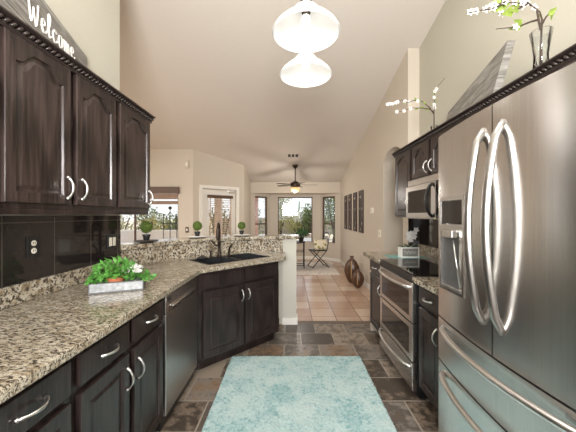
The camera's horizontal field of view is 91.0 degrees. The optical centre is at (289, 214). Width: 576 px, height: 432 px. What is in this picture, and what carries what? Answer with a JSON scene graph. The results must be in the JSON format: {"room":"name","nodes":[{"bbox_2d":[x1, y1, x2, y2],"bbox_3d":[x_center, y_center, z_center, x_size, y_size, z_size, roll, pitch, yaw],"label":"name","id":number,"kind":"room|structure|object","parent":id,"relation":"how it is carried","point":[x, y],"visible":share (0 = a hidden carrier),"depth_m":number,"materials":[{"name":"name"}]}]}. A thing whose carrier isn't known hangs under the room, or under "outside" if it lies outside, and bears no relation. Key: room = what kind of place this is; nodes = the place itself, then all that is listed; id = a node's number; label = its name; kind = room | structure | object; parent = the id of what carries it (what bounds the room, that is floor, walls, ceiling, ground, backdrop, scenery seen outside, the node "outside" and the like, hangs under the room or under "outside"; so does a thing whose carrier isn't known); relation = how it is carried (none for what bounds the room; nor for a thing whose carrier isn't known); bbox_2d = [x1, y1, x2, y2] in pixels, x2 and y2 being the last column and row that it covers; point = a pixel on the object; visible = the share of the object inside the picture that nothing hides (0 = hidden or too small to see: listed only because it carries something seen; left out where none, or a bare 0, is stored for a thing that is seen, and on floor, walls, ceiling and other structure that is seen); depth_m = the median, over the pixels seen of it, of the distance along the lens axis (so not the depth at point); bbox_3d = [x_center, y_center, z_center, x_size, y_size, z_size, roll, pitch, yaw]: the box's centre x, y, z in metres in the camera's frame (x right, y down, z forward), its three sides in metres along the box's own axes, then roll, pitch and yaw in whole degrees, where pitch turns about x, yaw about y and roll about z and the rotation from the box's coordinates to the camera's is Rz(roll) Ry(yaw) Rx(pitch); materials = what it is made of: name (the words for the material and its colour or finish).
{"room":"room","nodes":[
{"label":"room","id":0,"kind":"room"},
{"bbox_2d":[0,0,87,67],"bbox_3d":[-1.253,-0.920,1.468,0.030,0.318,0.985,0,0,-17],"label":"welcome sign","id":1,"kind":"object","parent":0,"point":[37,14],"visible":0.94,"depth_m":1.43,"materials":[{"name":"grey wood"}]},
{"bbox_2d":[0,0,119,309],"bbox_3d":[-1.480,-1.022,0.080,0.120,4.783,4.560,0,0,0],"label":"wall","id":2,"kind":"structure","parent":0,"point":[94,25],"depth_m":2.08,"materials":[{"name":"beige paint"}]},
{"bbox_2d":[0,26,115,214],"bbox_3d":[-1.220,-0.356,1.400,0.383,0.708,0.718,0,0,0],"label":"upper cabinet","id":3,"kind":"object","parent":2,"relation":"attached to","point":[58,129],"visible":1,"depth_m":1.27,"materials":[{"name":"brown wood"}]},
{"bbox_2d":[0,215,120,287],"bbox_3d":[-1.415,0.227,0.578,0.010,0.446,3.555,0,0,0],"label":"tile backsplash","id":4,"kind":"structure","parent":2,"relation":"attached to","point":[67,243],"depth_m":1.68,"materials":[{"name":"black tile"}]},
{"bbox_2d":[26,236,39,258],"bbox_3d":[-1.405,0.175,1.550,0.010,0.116,0.075,0,0,0],"label":"wall outlet","id":5,"kind":"object","parent":4,"relation":"attached to","point":[33,242],"visible":1,"depth_m":1.54,"materials":[{"name":"black plastic"}]},
{"bbox_2d":[107,234,116,249],"bbox_3d":[-1.405,0.210,2.235,0.010,0.116,0.115,0,0,0],"label":"light switch","id":6,"kind":"object","parent":4,"relation":"attached to","point":[111,238],"visible":1,"depth_m":2.23,"materials":[{"name":"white plastic"}]},
{"bbox_2d":[114,102,153,214],"bbox_3d":[-1.220,-0.356,1.972,0.383,0.708,0.418,0,0,0],"label":"upper cabinet","id":7,"kind":"object","parent":2,"relation":"attached to","point":[133,191],"visible":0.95,"depth_m":1.93,"materials":[{"name":"brown wood"}]},
{"bbox_3d":[-1.220,-0.356,0.680,0.383,0.708,0.718,0,0,0],"label":"upper cabinet","id":8,"kind":"object","parent":2,"relation":"attached to","visible":0},
{"bbox_2d":[0,5,155,123],"bbox_3d":[-1.230,-0.735,1.260,0.373,0.047,1.882,0,0,0],"label":"crown molding","id":9,"kind":"structure","parent":8,"relation":"on","point":[8,20],"depth_m":1.33,"materials":[{"name":"brown wood"}]},
{"bbox_2d":[142,234,150,239],"bbox_3d":[-1.370,0.213,2.700,0.075,0.056,0.075,0,0,0],"label":"pot","id":10,"kind":"object","parent":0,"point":[145,236],"depth_m":2.68,"materials":[{"name":"black ceramic"}]},
{"bbox_2d":[150,149,192,237],"bbox_3d":[-3.555,-0.032,6.210,2.890,2.804,0.120,0,0,0],"label":"wall","id":11,"kind":"structure","parent":0,"point":[167,169],"depth_m":6.15,"materials":[{"name":"paint"}]},
{"bbox_2d":[134,187,178,240],"bbox_3d":[-3.210,0.070,6.165,1.620,1.359,0.150,0,0,0],"label":"window","id":12,"kind":"structure","parent":11,"relation":"in","point":[152,189],"depth_m":6.09,"materials":[{"name":"brown wood"}]},
{"bbox_2d":[184,160,188,167],"bbox_3d":[-2.235,-1.100,6.128,0.090,0.170,0.044,0,0,0],"label":"door chime","id":13,"kind":"object","parent":11,"relation":"attached to","point":[186,162],"visible":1,"depth_m":6.11,"materials":[{"name":"paint"}]},
{"bbox_2d":[142,252,282,323],"bbox_3d":[-0.892,0.836,3.115,1.903,1.068,0.406,0,0,-42],"label":"wall","id":14,"kind":"structure","parent":0,"point":[280,263],"depth_m":3.55,"materials":[{"name":"paint"}]},
{"bbox_2d":[121,234,299,250],"bbox_3d":[-0.869,0.280,3.173,2.282,0.040,0.640,0,0,-37],"label":"bar ledge","id":15,"kind":"object","parent":14,"relation":"on","point":[171,241],"visible":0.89,"depth_m":3.13,"materials":[{"name":"stone"}]},
{"bbox_2d":[134,239,158,242],"bbox_3d":[-1.370,0.251,2.700,0.216,0.017,0.216,0,0,0],"label":"plate","id":16,"kind":"object","parent":15,"relation":"on","point":[149,240],"visible":0.98,"depth_m":2.69,"materials":[{"name":"metal"}]},
{"bbox_2d":[139,221,152,239],"bbox_3d":[-1.370,0.147,2.700,0.123,0.188,0.124,0,0,0],"label":"topiary","id":17,"kind":"object","parent":16,"relation":"on","point":[145,226],"visible":1,"depth_m":2.67,"materials":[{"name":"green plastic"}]},
{"bbox_2d":[187,235,206,237],"bbox_3d":[-1.060,0.251,3.240,0.216,0.017,0.216,0,0,0],"label":"plate","id":18,"kind":"object","parent":15,"relation":"on","point":[200,236],"visible":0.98,"depth_m":3.23,"materials":[{"name":"white ceramic"}]},
{"bbox_2d":[193,221,201,235],"bbox_3d":[-1.060,0.154,3.238,0.116,0.174,0.113,0,0,0],"label":"topiary","id":19,"kind":"object","parent":18,"relation":"on","point":[197,225],"visible":1,"depth_m":3.22,"materials":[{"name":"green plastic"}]},
{"bbox_3d":[-0.605,0.251,3.540,0.216,0.017,0.216,0,0,0],"label":"plate","id":20,"kind":"object","parent":15,"relation":"on","visible":0},
{"bbox_2d":[237,222,245,233],"bbox_3d":[-0.605,0.161,3.541,0.105,0.160,0.104,0,0,0],"label":"topiary","id":21,"kind":"object","parent":20,"relation":"on","point":[241,225],"visible":1,"depth_m":3.52,"materials":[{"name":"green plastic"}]},
{"bbox_2d":[193,149,243,235],"bbox_3d":[-1.665,-0.032,6.620,1.290,2.804,0.120,0,0,-41],"label":"wall","id":22,"kind":"structure","parent":0,"point":[208,169],"depth_m":6.50,"materials":[{"name":"paint"}]},
{"bbox_2d":[199,185,238,235],"bbox_3d":[-1.617,0.714,6.565,1.002,2.768,0.165,0,0,-41],"label":"door","id":23,"kind":"structure","parent":22,"relation":"in","point":[205,194],"depth_m":6.53,"materials":[{"name":"white wood"}]},
{"bbox_2d":[207,195,232,198],"bbox_3d":[-1.618,-0.425,6.596,0.640,0.070,0.033,0,0,-41],"label":"blind","id":24,"kind":"object","parent":22,"relation":"attached to","point":[208,196],"depth_m":6.58,"materials":[{"name":"brown wood"}]},
{"bbox_2d":[244,167,250,234],"bbox_3d":[-1.200,0.069,7.600,0.120,2.603,1.200,0,0,0],"label":"wall","id":25,"kind":"structure","parent":0,"point":[247,184],"depth_m":7.59,"materials":[{"name":"paint"}]},
{"bbox_2d":[251,193,269,234],"bbox_3d":[-0.926,0.366,8.544,0.120,2.007,0.802,0,0,40],"label":"wall","id":26,"kind":"structure","parent":0,"point":[253,195],"depth_m":8.31,"materials":[{"name":"paint"}]},
{"bbox_2d":[255,196,266,234],"bbox_3d":[-0.878,0.150,8.554,0.120,1.418,0.538,0,0,40],"label":"window","id":27,"kind":"structure","parent":26,"relation":"in","point":[265,223],"depth_m":8.76,"materials":[{"name":"brown metal"}]},
{"bbox_2d":[120,0,445,181],"bbox_3d":[-1.725,-2.221,3.000,6.950,2.592,10.600,0,0,0],"label":"ceiling","id":28,"kind":"structure","parent":0,"point":[208,71],"depth_m":3.98,"materials":[{"name":"paint"}]},
{"bbox_2d":[276,165,304,193],"bbox_3d":[0.169,-0.879,6.993,1.004,0.708,1.048,0,0,0],"label":"ceiling fan","id":29,"kind":"object","parent":28,"relation":"hanging from","point":[295,185],"visible":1,"depth_m":6.91,"materials":[{"name":"brown metal"}]},
{"bbox_2d":[287,154,298,156],"bbox_3d":[0.070,-1.357,6.449,0.260,0.048,0.176,0,0,0],"label":"ceiling vent","id":30,"kind":"object","parent":28,"relation":"in","point":[288,155],"visible":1,"depth_m":6.44,"materials":[{"name":"metal"}]},
{"bbox_2d":[280,53,331,86],"bbox_3d":[0.108,-1.687,1.950,0.360,1.461,0.360,0,0,0],"label":"pendant light","id":31,"kind":"object","parent":28,"relation":"hanging from","point":[305,70],"visible":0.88,"depth_m":2.02,"materials":[{"name":"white glass"}]},
{"bbox_2d":[272,0,340,52],"bbox_3d":[0.085,-1.741,1.500,0.360,1.568,0.360,0,0,0],"label":"pendant light","id":32,"kind":"object","parent":28,"relation":"hanging from","point":[306,27],"visible":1,"depth_m":1.56,"materials":[{"name":"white glass"}]},
{"bbox_2d":[283,239,295,317],"bbox_3d":[-0.004,0.836,3.623,0.169,1.068,0.155,0,0,0],"label":"wall","id":33,"kind":"structure","parent":0,"point":[289,245],"depth_m":3.54,"materials":[{"name":"paint"}]},
{"bbox_2d":[282,313,297,324],"bbox_3d":[0.000,1.327,3.615,0.188,0.084,0.170,0,0,0],"label":"baseboard","id":34,"kind":"structure","parent":33,"relation":"attached to","point":[285,321],"depth_m":3.53,"materials":[{"name":"white wood"}]},
{"bbox_2d":[270,195,319,255],"bbox_3d":[0.155,0.366,8.870,1.550,2.007,0.120,0,0,0],"label":"wall","id":35,"kind":"structure","parent":0,"point":[273,198],"depth_m":8.81,"materials":[{"name":"paint"}]},
{"bbox_2d":[278,197,312,242],"bbox_3d":[0.162,0.150,8.840,1.081,1.418,0.120,0,0,0],"label":"window","id":36,"kind":"structure","parent":35,"relation":"in","point":[278,197],"depth_m":8.86,"materials":[{"name":"brown metal"}]},
{"bbox_2d":[296,256,319,258],"bbox_3d":[0.155,1.325,8.803,1.550,0.089,0.014,0,0,0],"label":"baseboard","id":37,"kind":"structure","parent":35,"relation":"attached to","point":[297,257],"depth_m":8.80,"materials":[{"name":"beige wood"}]},
{"bbox_2d":[251,182,339,192],"bbox_3d":[0.100,-0.793,8.260,2.720,0.312,0.120,0,0,0],"label":"wall","id":38,"kind":"structure","parent":0,"point":[256,187],"depth_m":8.20,"materials":[{"name":"paint"}]},
{"bbox_2d":[257,193,333,194],"bbox_3d":[0.150,-0.677,8.625,2.820,0.080,0.610,0,0,0],"label":"ceiling","id":39,"kind":"structure","parent":0,"point":[257,193],"depth_m":8.38,"materials":[{"name":"paint"}]},
{"bbox_2d":[154,259,438,431],"bbox_3d":[-0.950,1.400,3.450,8.300,0.060,11.300,0,0,0],"label":"floor","id":40,"kind":"structure","parent":0,"point":[408,412],"depth_m":2.88,"materials":[{"name":"tile"}]},
{"bbox_2d":[0,359,70,431],"bbox_3d":[-1.077,0.933,0.848,0.676,0.874,0.363,0,0,0],"label":"base cabinet","id":41,"kind":"object","parent":40,"relation":"on","point":[44,405],"visible":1,"depth_m":0.89,"materials":[{"name":"brown wood"}]},
{"bbox_2d":[70,321,134,431],"bbox_3d":[-1.077,0.933,1.212,0.676,0.874,0.363,0,0,0],"label":"base cabinet","id":42,"kind":"object","parent":40,"relation":"on","point":[99,397],"visible":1,"depth_m":1.19,"materials":[{"name":"brown wood"}]},
{"bbox_2d":[128,300,162,431],"bbox_3d":[-1.077,0.933,1.577,0.676,0.874,0.363,0,0,0],"label":"base cabinet","id":43,"kind":"object","parent":40,"relation":"on","point":[145,350],"visible":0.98,"depth_m":1.54,"materials":[{"name":"brown wood"}]},
{"bbox_2d":[155,276,196,430],"bbox_3d":[-1.087,0.924,2.067,0.655,0.852,0.602,0,0,0],"label":"dishwasher","id":44,"kind":"object","parent":40,"relation":"on","point":[179,321],"visible":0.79,"depth_m":1.97,"materials":[{"name":"silver metal"}]},
{"bbox_2d":[195,261,278,369],"bbox_3d":[-0.700,0.933,2.885,1.648,0.874,0.656,0,0,-45],"label":"base cabinet","id":45,"kind":"object","parent":40,"relation":"on","point":[238,308],"visible":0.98,"depth_m":2.67,"materials":[{"name":"brown wood"}]},
{"bbox_2d":[0,252,285,404],"bbox_3d":[-0.727,0.424,1.157,1.364,0.139,4.715,0,0,0],"label":"countertop","id":46,"kind":"structure","parent":45,"relation":"on","point":[38,335],"depth_m":1.32,"materials":[{"name":"stone"}]},
{"bbox_2d":[88,278,144,294],"bbox_3d":[-1.053,0.423,1.720,0.302,0.062,0.136,0,0,-23],"label":"tray","id":47,"kind":"object","parent":46,"relation":"on","point":[122,286],"visible":0.67,"depth_m":1.66,"materials":[{"name":"metal"}]},
{"bbox_2d":[84,255,141,284],"bbox_3d":[-1.061,0.347,1.711,0.310,0.205,0.220,0,0,-23],"label":"potted plant","id":48,"kind":"object","parent":47,"relation":"in","point":[110,272],"visible":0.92,"depth_m":1.68,"materials":[{"name":"green plant"}]},
{"bbox_2d":[122,264,156,282],"bbox_3d":[-0.935,0.372,1.767,0.191,0.154,0.166,0,0,-23],"label":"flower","id":49,"kind":"object","parent":47,"relation":"in","point":[145,274],"visible":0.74,"depth_m":1.74,"materials":[{"name":"plant"}]},
{"bbox_2d":[121,239,282,264],"bbox_3d":[-0.842,0.379,3.055,1.773,0.151,0.301,0,0,-41],"label":"granite splash","id":50,"kind":"object","parent":46,"relation":"on","point":[143,256],"visible":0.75,"depth_m":3.05,"materials":[{"name":"beige stone"}]},
{"bbox_2d":[211,222,221,256],"bbox_3d":[-0.764,0.266,3.020,0.107,0.377,0.164,0,0,-39],"label":"faucet","id":51,"kind":"object","parent":46,"relation":"on","point":[218,230],"visible":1,"depth_m":3.04,"materials":[{"name":"brown metal"}]},
{"bbox_2d":[190,253,269,264],"bbox_3d":[-0.620,0.562,2.985,0.744,0.216,0.404,0,0,-45],"label":"sink","id":52,"kind":"object","parent":46,"relation":"in","point":[245,256],"visible":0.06,"depth_m":3.06,"materials":[{"name":"black"}]},
{"bbox_2d":[197,255,206,259],"bbox_3d":[-0.910,0.435,2.930,0.112,0.038,0.110,0,0,0],"label":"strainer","id":53,"kind":"object","parent":52,"relation":"on","point":[201,257],"visible":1,"depth_m":2.89,"materials":[{"name":"black metal"}]},
{"bbox_2d":[201,356,396,431],"bbox_3d":[0.058,1.358,1.820,1.247,0.020,1.812,0,0,0],"label":"kitchen rug","id":54,"kind":"object","parent":40,"relation":"on","point":[255,393],"visible":1,"depth_m":2.09,"materials":[{"name":"teal fabric"}]},
{"bbox_2d":[296,262,339,274],"bbox_3d":[0.225,1.349,7.285,1.862,0.037,1.642,0,0,0],"label":"shag rug","id":55,"kind":"object","parent":40,"relation":"on","point":[319,268],"visible":0.42,"depth_m":6.94,"materials":[{"name":"beige carpet"}]},
{"bbox_2d":[296,240,304,268],"bbox_3d":[0.060,0.999,7.150,0.670,0.660,0.670,0,0,0],"label":"bistro table","id":56,"kind":"object","parent":55,"relation":"on","point":[297,241],"visible":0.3,"depth_m":6.99,"materials":[{"name":"metal"}]},
{"bbox_2d":[296,227,309,241],"bbox_3d":[0.323,0.476,7.036,0.363,0.385,0.389,0,0,41],"label":"houseplant","id":57,"kind":"object","parent":56,"relation":"on","point":[301,232],"visible":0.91,"depth_m":7.00,"materials":[{"name":"green plant"}]},
{"bbox_2d":[307,232,329,267],"bbox_3d":[0.735,0.888,7.304,0.488,0.898,0.402,0,0,-16],"label":"folding chair","id":58,"kind":"object","parent":55,"relation":"on","point":[324,236],"visible":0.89,"depth_m":7.19,"materials":[{"name":"metal"}]},
{"bbox_2d":[314,239,327,249],"bbox_3d":[0.800,0.760,7.250,0.360,0.258,0.149,0,0,-9],"label":"cushion","id":59,"kind":"object","parent":58,"relation":"on","point":[321,244],"visible":1,"depth_m":7.20,"materials":[{"name":"beige fabric"}]},
{"bbox_2d":[344,256,359,282],"bbox_3d":[1.249,1.099,5.718,0.310,0.540,0.176,0,0,20],"label":"vase","id":60,"kind":"object","parent":40,"relation":"on","point":[351,265],"visible":0.81,"depth_m":5.67,"materials":[{"name":"brown ceramic"}]},
{"bbox_2d":[351,269,363,287],"bbox_3d":[1.274,1.189,5.318,0.240,0.360,0.137,0,0,20],"label":"vase","id":61,"kind":"object","parent":40,"relation":"on","point":[357,278],"visible":1,"depth_m":5.27,"materials":[{"name":"brown ceramic"}]},
{"bbox_2d":[370,259,380,332],"bbox_3d":[1.247,0.933,3.110,0.696,0.874,0.468,0,0,0],"label":"base cabinet","id":62,"kind":"object","parent":40,"relation":"on","point":[375,295],"visible":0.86,"depth_m":3.13,"materials":[{"name":"brown wood"}]},
{"bbox_2d":[363,244,438,263],"bbox_3d":[1.246,0.424,3.176,0.691,0.139,0.623,0,0,0],"label":"countertop","id":63,"kind":"structure","parent":62,"relation":"on","point":[430,252],"depth_m":3.19,"materials":[{"name":"stone"}]},
{"bbox_2d":[385,255,429,258],"bbox_3d":[1.250,0.450,3.030,0.380,0.008,0.280,0,0,0],"label":"cutting board","id":64,"kind":"object","parent":63,"relation":"on","point":[389,256],"visible":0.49,"depth_m":2.97,"materials":[{"name":"teal glass"}]},
{"bbox_2d":[398,246,418,257],"bbox_3d":[1.250,0.390,2.985,0.190,0.110,0.090,0,0,0],"label":"planter box","id":65,"kind":"object","parent":64,"relation":"on","point":[403,252],"visible":0.98,"depth_m":2.94,"materials":[{"name":"white ceramic"}]},
{"bbox_2d":[398,227,420,246],"bbox_3d":[1.250,0.280,2.992,0.254,0.305,0.226,0,0,0],"label":"orchid","id":66,"kind":"object","parent":65,"relation":"in","point":[411,235],"visible":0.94,"depth_m":2.96,"materials":[{"name":"plant"}]},
{"bbox_2d":[378,259,438,397],"bbox_3d":[1.200,0.904,2.478,0.720,0.929,0.773,0,0,0],"label":"range","id":67,"kind":"object","parent":40,"relation":"on","point":[398,331],"visible":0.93,"depth_m":2.32,"materials":[{"name":"silver metal"}]},
{"bbox_2d":[380,259,438,275],"bbox_3d":[1.235,0.447,2.478,0.650,0.013,0.773,0,0,0],"label":"cooktop","id":68,"kind":"object","parent":67,"relation":"in","point":[408,267],"depth_m":2.47,"materials":[{"name":"black glass"}]},
{"bbox_2d":[419,286,438,412],"bbox_3d":[1.247,0.933,1.917,0.696,0.874,0.333,0,0,0],"label":"base cabinet","id":69,"kind":"object","parent":40,"relation":"on","point":[429,302],"visible":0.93,"depth_m":1.91,"materials":[{"name":"brown wood"}]},
{"bbox_2d":[412,277,438,294],"bbox_3d":[1.246,0.424,1.913,0.691,0.139,0.345,0,0,0],"label":"countertop","id":70,"kind":"structure","parent":69,"relation":"on","point":[431,284],"depth_m":1.92,"materials":[{"name":"stone"}]},
{"bbox_2d":[439,62,575,431],"bbox_3d":[1.137,0.474,1.075,0.886,1.789,0.910,0,0,0],"label":"refrigerator","id":71,"kind":"object","parent":40,"relation":"on","point":[507,171],"visible":1,"depth_m":0.98,"materials":[{"name":"silver metal"}]},
{"bbox_2d":[320,193,339,258],"bbox_3d":[1.240,0.366,8.544,0.120,2.007,0.808,0,0,-41],"label":"wall","id":72,"kind":"structure","parent":0,"point":[333,251],"depth_m":8.34,"materials":[{"name":"paint"}]},
{"bbox_2d":[323,196,334,243],"bbox_3d":[1.177,0.150,8.572,0.120,1.418,0.528,0,0,-41],"label":"window","id":73,"kind":"structure","parent":72,"relation":"in","point":[324,223],"depth_m":8.76,"materials":[{"name":"brown metal"}]},
{"bbox_2d":[320,256,339,261],"bbox_3d":[1.190,1.325,8.500,0.014,0.089,0.808,0,0,-41],"label":"baseboard","id":74,"kind":"structure","parent":72,"relation":"attached to","point":[323,258],"depth_m":8.46,"materials":[{"name":"beige wood"}]},
{"bbox_2d":[340,48,418,284],"bbox_3d":[1.670,-0.346,5.850,0.420,3.432,4.700,0,0,0],"label":"wall","id":75,"kind":"structure","parent":0,"point":[371,169],"depth_m":4.47,"materials":[{"name":"paint"}]},
{"bbox_2d":[344,195,347,228],"bbox_3d":[1.448,-0.070,7.340,0.022,0.860,0.320,0,0,0],"label":"wall panel","id":76,"kind":"object","parent":75,"relation":"attached to","point":[346,196],"visible":1,"depth_m":7.20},
{"bbox_2d":[348,194,351,229],"bbox_3d":[1.448,-0.070,6.840,0.022,0.860,0.320,0,0,0],"label":"wall panel","id":77,"kind":"object","parent":75,"relation":"attached to","point":[349,195],"visible":1,"depth_m":6.72,"materials":[{"name":"wood"}]},
{"bbox_2d":[353,192,356,231],"bbox_3d":[1.448,-0.070,6.300,0.022,0.860,0.320,0,0,0],"label":"wall panel","id":78,"kind":"object","parent":75,"relation":"attached to","point":[355,193],"visible":1,"depth_m":6.25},
{"bbox_2d":[340,259,369,289],"bbox_3d":[1.453,1.325,6.325,0.014,0.089,3.750,0,0,0],"label":"baseboard","id":79,"kind":"structure","parent":75,"relation":"attached to","point":[365,283],"depth_m":5.49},
{"bbox_2d":[358,190,363,232],"bbox_3d":[1.448,-0.070,5.770,0.022,0.860,0.340,0,0,0],"label":"wall panel","id":80,"kind":"object","parent":75,"relation":"attached to","point":[361,192],"visible":1,"depth_m":5.73,"materials":[{"name":"wood"}]},
{"bbox_2d":[419,0,575,136],"bbox_3d":[1.660,-1.022,0.650,0.120,4.783,5.700,0,0,0],"label":"wall","id":81,"kind":"structure","parent":0,"point":[458,46],"depth_m":2.50,"materials":[{"name":"beige paint"}]},
{"bbox_2d":[370,270,376,330],"bbox_3d":[1.276,0.933,3.375,0.628,0.874,0.050,0,0,0],"label":"trim","id":82,"kind":"structure","parent":81,"relation":"attached to","point":[372,328],"depth_m":3.35,"materials":[{"name":"paint"}]},
{"bbox_2d":[395,149,411,216],"bbox_3d":[1.385,-0.323,3.080,0.413,0.695,0.438,0,0,0],"label":"upper cabinet","id":83,"kind":"object","parent":81,"relation":"attached to","point":[403,162],"visible":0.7,"depth_m":3.07,"materials":[{"name":"brown wood"}]},
{"bbox_2d":[408,218,438,247],"bbox_3d":[1.531,0.227,2.527,0.138,0.446,1.944,0,0,0],"label":"tile backsplash","id":84,"kind":"structure","parent":81,"relation":"attached to","point":[428,233],"depth_m":3.32,"materials":[{"name":"black tile"}]},
{"bbox_2d":[412,126,453,179],"bbox_3d":[1.385,-0.506,2.473,0.413,0.328,0.763,0,0,0],"label":"upper cabinet","id":85,"kind":"object","parent":81,"relation":"attached to","point":[425,156],"visible":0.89,"depth_m":2.52,"materials":[{"name":"brown wood"}]},
{"bbox_2d":[406,173,438,218],"bbox_3d":[1.346,-0.151,2.475,0.488,0.373,0.760,0,0,0],"label":"microwave","id":86,"kind":"object","parent":85,"relation":"attached to","point":[422,194],"visible":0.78,"depth_m":2.48,"materials":[{"name":"silver metal"}]},
{"bbox_2d":[527,59,575,85],"bbox_3d":[1.385,-0.565,1.050,0.413,0.210,0.998,0,0,0],"label":"upper cabinet","id":87,"kind":"object","parent":81,"relation":"attached to","point":[573,61],"visible":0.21,"depth_m":1.28,"materials":[{"name":"brown wood"}]},
{"bbox_2d":[391,43,575,157],"bbox_3d":[1.395,-0.695,1.940,0.403,0.047,2.782,0,0,0],"label":"crown molding","id":88,"kind":"structure","parent":87,"relation":"on","point":[568,55],"depth_m":1.59,"materials":[{"name":"brown wood"}]},
{"bbox_2d":[386,78,444,129],"bbox_3d":[1.159,-0.995,2.620,0.554,0.550,0.066,0,0,0],"label":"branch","id":89,"kind":"object","parent":88,"relation":"on","point":[436,88],"visible":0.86,"depth_m":2.62,"materials":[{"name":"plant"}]},
{"bbox_2d":[446,40,515,120],"bbox_3d":[1.398,-0.860,2.218,0.099,0.277,1.239,0,0,14],"label":"sign","id":90,"kind":"object","parent":88,"relation":"on","point":[490,80],"visible":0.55,"depth_m":1.81,"materials":[{"name":"grey wood"}]},
{"bbox_2d":[467,0,556,68],"bbox_3d":[1.114,-0.905,1.428,0.453,0.371,0.092,0,0,3],"label":"vase","id":91,"kind":"object","parent":88,"relation":"on","point":[499,6],"visible":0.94,"depth_m":1.42,"materials":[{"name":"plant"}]},
{"label":"outside","id":92,"kind":"structure","parent":0,"visible":0},
{"bbox_2d":[122,219,332,241],"bbox_3d":[0.000,1.520,40.000,80.000,0.200,100.000,0,0,0],"label":"ground","id":93,"kind":"structure","parent":92,"point":[227,234],"depth_m":21.72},
{"bbox_2d":[121,215,140,229],"bbox_3d":[-6.475,0.529,10.534,1.837,1.997,1.213,0,0,-20],"label":"bush","id":94,"kind":"object","parent":93,"relation":"on","point":[122,219],"visible":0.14,"depth_m":10.75,"materials":[{"name":"green plant"}]},
{"bbox_2d":[121,230,177,242],"bbox_3d":[-4.500,0.930,8.250,3.600,0.980,0.100,0,0,0],"label":"wall","id":95,"kind":"structure","parent":93,"relation":"on","point":[126,235],"depth_m":8.20,"materials":[{"name":"beige paint"}]},
{"bbox_2d":[137,213,167,229],"bbox_3d":[-4.324,0.699,8.984,1.118,1.629,0.942,0,0,23],"label":"bush","id":96,"kind":"object","parent":93,"relation":"on","point":[153,217],"visible":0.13,"depth_m":8.98,"materials":[{"name":"green plant"}]},
{"bbox_2d":[132,206,177,229],"bbox_3d":[-5.889,0.524,13.472,3.129,2.081,1.099,0,0,0],"label":"bush","id":97,"kind":"object","parent":93,"relation":"on","point":[154,210],"visible":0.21,"depth_m":13.34,"materials":[{"name":"green plant"}]},
{"bbox_2d":[150,193,177,203],"bbox_3d":[-4.675,0.420,7.675,3.850,2.000,0.150,0,0,0],"label":"patio cover","id":98,"kind":"object","parent":93,"relation":"on","point":[155,195],"depth_m":7.60,"materials":[{"name":"paint"}]},
{"bbox_2d":[157,211,177,229],"bbox_3d":[-4.679,0.610,11.570,1.579,1.807,0.938,0,0,0],"label":"bush","id":99,"kind":"object","parent":93,"relation":"on","point":[174,226],"visible":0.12,"depth_m":11.46,"materials":[{"name":"green plant"}]},
{"bbox_2d":[163,206,176,238],"bbox_3d":[-3.050,0.598,7.268,0.360,1.645,0.225,0,0,0],"label":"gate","id":100,"kind":"object","parent":93,"relation":"on","point":[169,207],"visible":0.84,"depth_m":7.19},
{"bbox_2d":[214,198,221,235],"bbox_3d":[-2.250,0.170,8.900,0.280,2.500,0.280,0,0,0],"label":"brick pillar","id":101,"kind":"structure","parent":93,"relation":"on","point":[215,200],"depth_m":8.80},
{"bbox_2d":[209,202,229,235],"bbox_3d":[-2.612,0.456,10.713,1.319,2.126,0.908,0,0,0],"label":"bush","id":102,"kind":"object","parent":93,"relation":"on","point":[224,218],"visible":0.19,"depth_m":10.63,"materials":[{"name":"green plant"}]},
{"bbox_2d":[255,198,257,234],"bbox_3d":[-1.350,0.170,11.200,0.180,2.500,0.180,0,0,0],"label":"post","id":103,"kind":"object","parent":93,"relation":"on","point":[256,199],"visible":0.21,"depth_m":11.11,"materials":[{"name":"beige paint"}]},
{"bbox_2d":[258,208,264,234],"bbox_3d":[-1.596,0.502,12.748,0.898,2.073,0.797,0,0,42],"label":"bush","id":104,"kind":"object","parent":93,"relation":"on","point":[259,214],"visible":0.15,"depth_m":12.72,"materials":[{"name":"green plant"}]},
{"bbox_2d":[213,218,332,232],"bbox_3d":[0.500,0.820,22.150,13.000,1.200,0.300,0,0,0],"label":"wall","id":105,"kind":"structure","parent":93,"relation":"on","point":[263,226],"depth_m":22.00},
{"bbox_2d":[261,198,294,233],"bbox_3d":[-0.608,-0.189,15.310,1.802,3.234,1.534,0,0,0],"label":"tree","id":106,"kind":"object","parent":93,"relation":"on","point":[282,202],"visible":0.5,"depth_m":15.29,"materials":[{"name":"green plant"}]},
{"bbox_2d":[289,201,299,216],"bbox_3d":[0.480,-0.030,30.000,1.200,2.900,0.304,0,0,0],"label":"saguaro cactus","id":107,"kind":"object","parent":93,"relation":"on","point":[294,203],"visible":0.68,"depth_m":29.92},
{"bbox_2d":[283,210,307,233],"bbox_3d":[0.584,0.556,20.939,2.718,2.039,1.934,0,0,0],"label":"bush","id":108,"kind":"object","parent":93,"relation":"on","point":[296,223],"visible":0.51,"depth_m":20.94,"materials":[{"name":"green plant"}]},
{"bbox_2d":[302,233,310,240],"bbox_3d":[1.000,1.140,13.200,0.900,0.560,0.600,0,0,0],"label":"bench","id":109,"kind":"object","parent":93,"relation":"on","point":[308,238],"visible":0.06,"depth_m":12.90,"materials":[{"name":"white"}]},
{"bbox_2d":[298,203,327,232],"bbox_3d":[1.402,0.389,17.566,1.915,2.396,1.426,0,0,21],"label":"bush","id":110,"kind":"object","parent":93,"relation":"on","point":[306,213],"visible":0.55,"depth_m":17.49,"materials":[{"name":"green plant"}]},
{"bbox_2d":[325,198,334,241],"bbox_3d":[2.013,-0.333,14.375,1.740,3.525,1.424,0,0,36],"label":"tree","id":111,"kind":"object","parent":93,"relation":"on","point":[329,213],"visible":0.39,"depth_m":14.39,"materials":[{"name":"green plant"}]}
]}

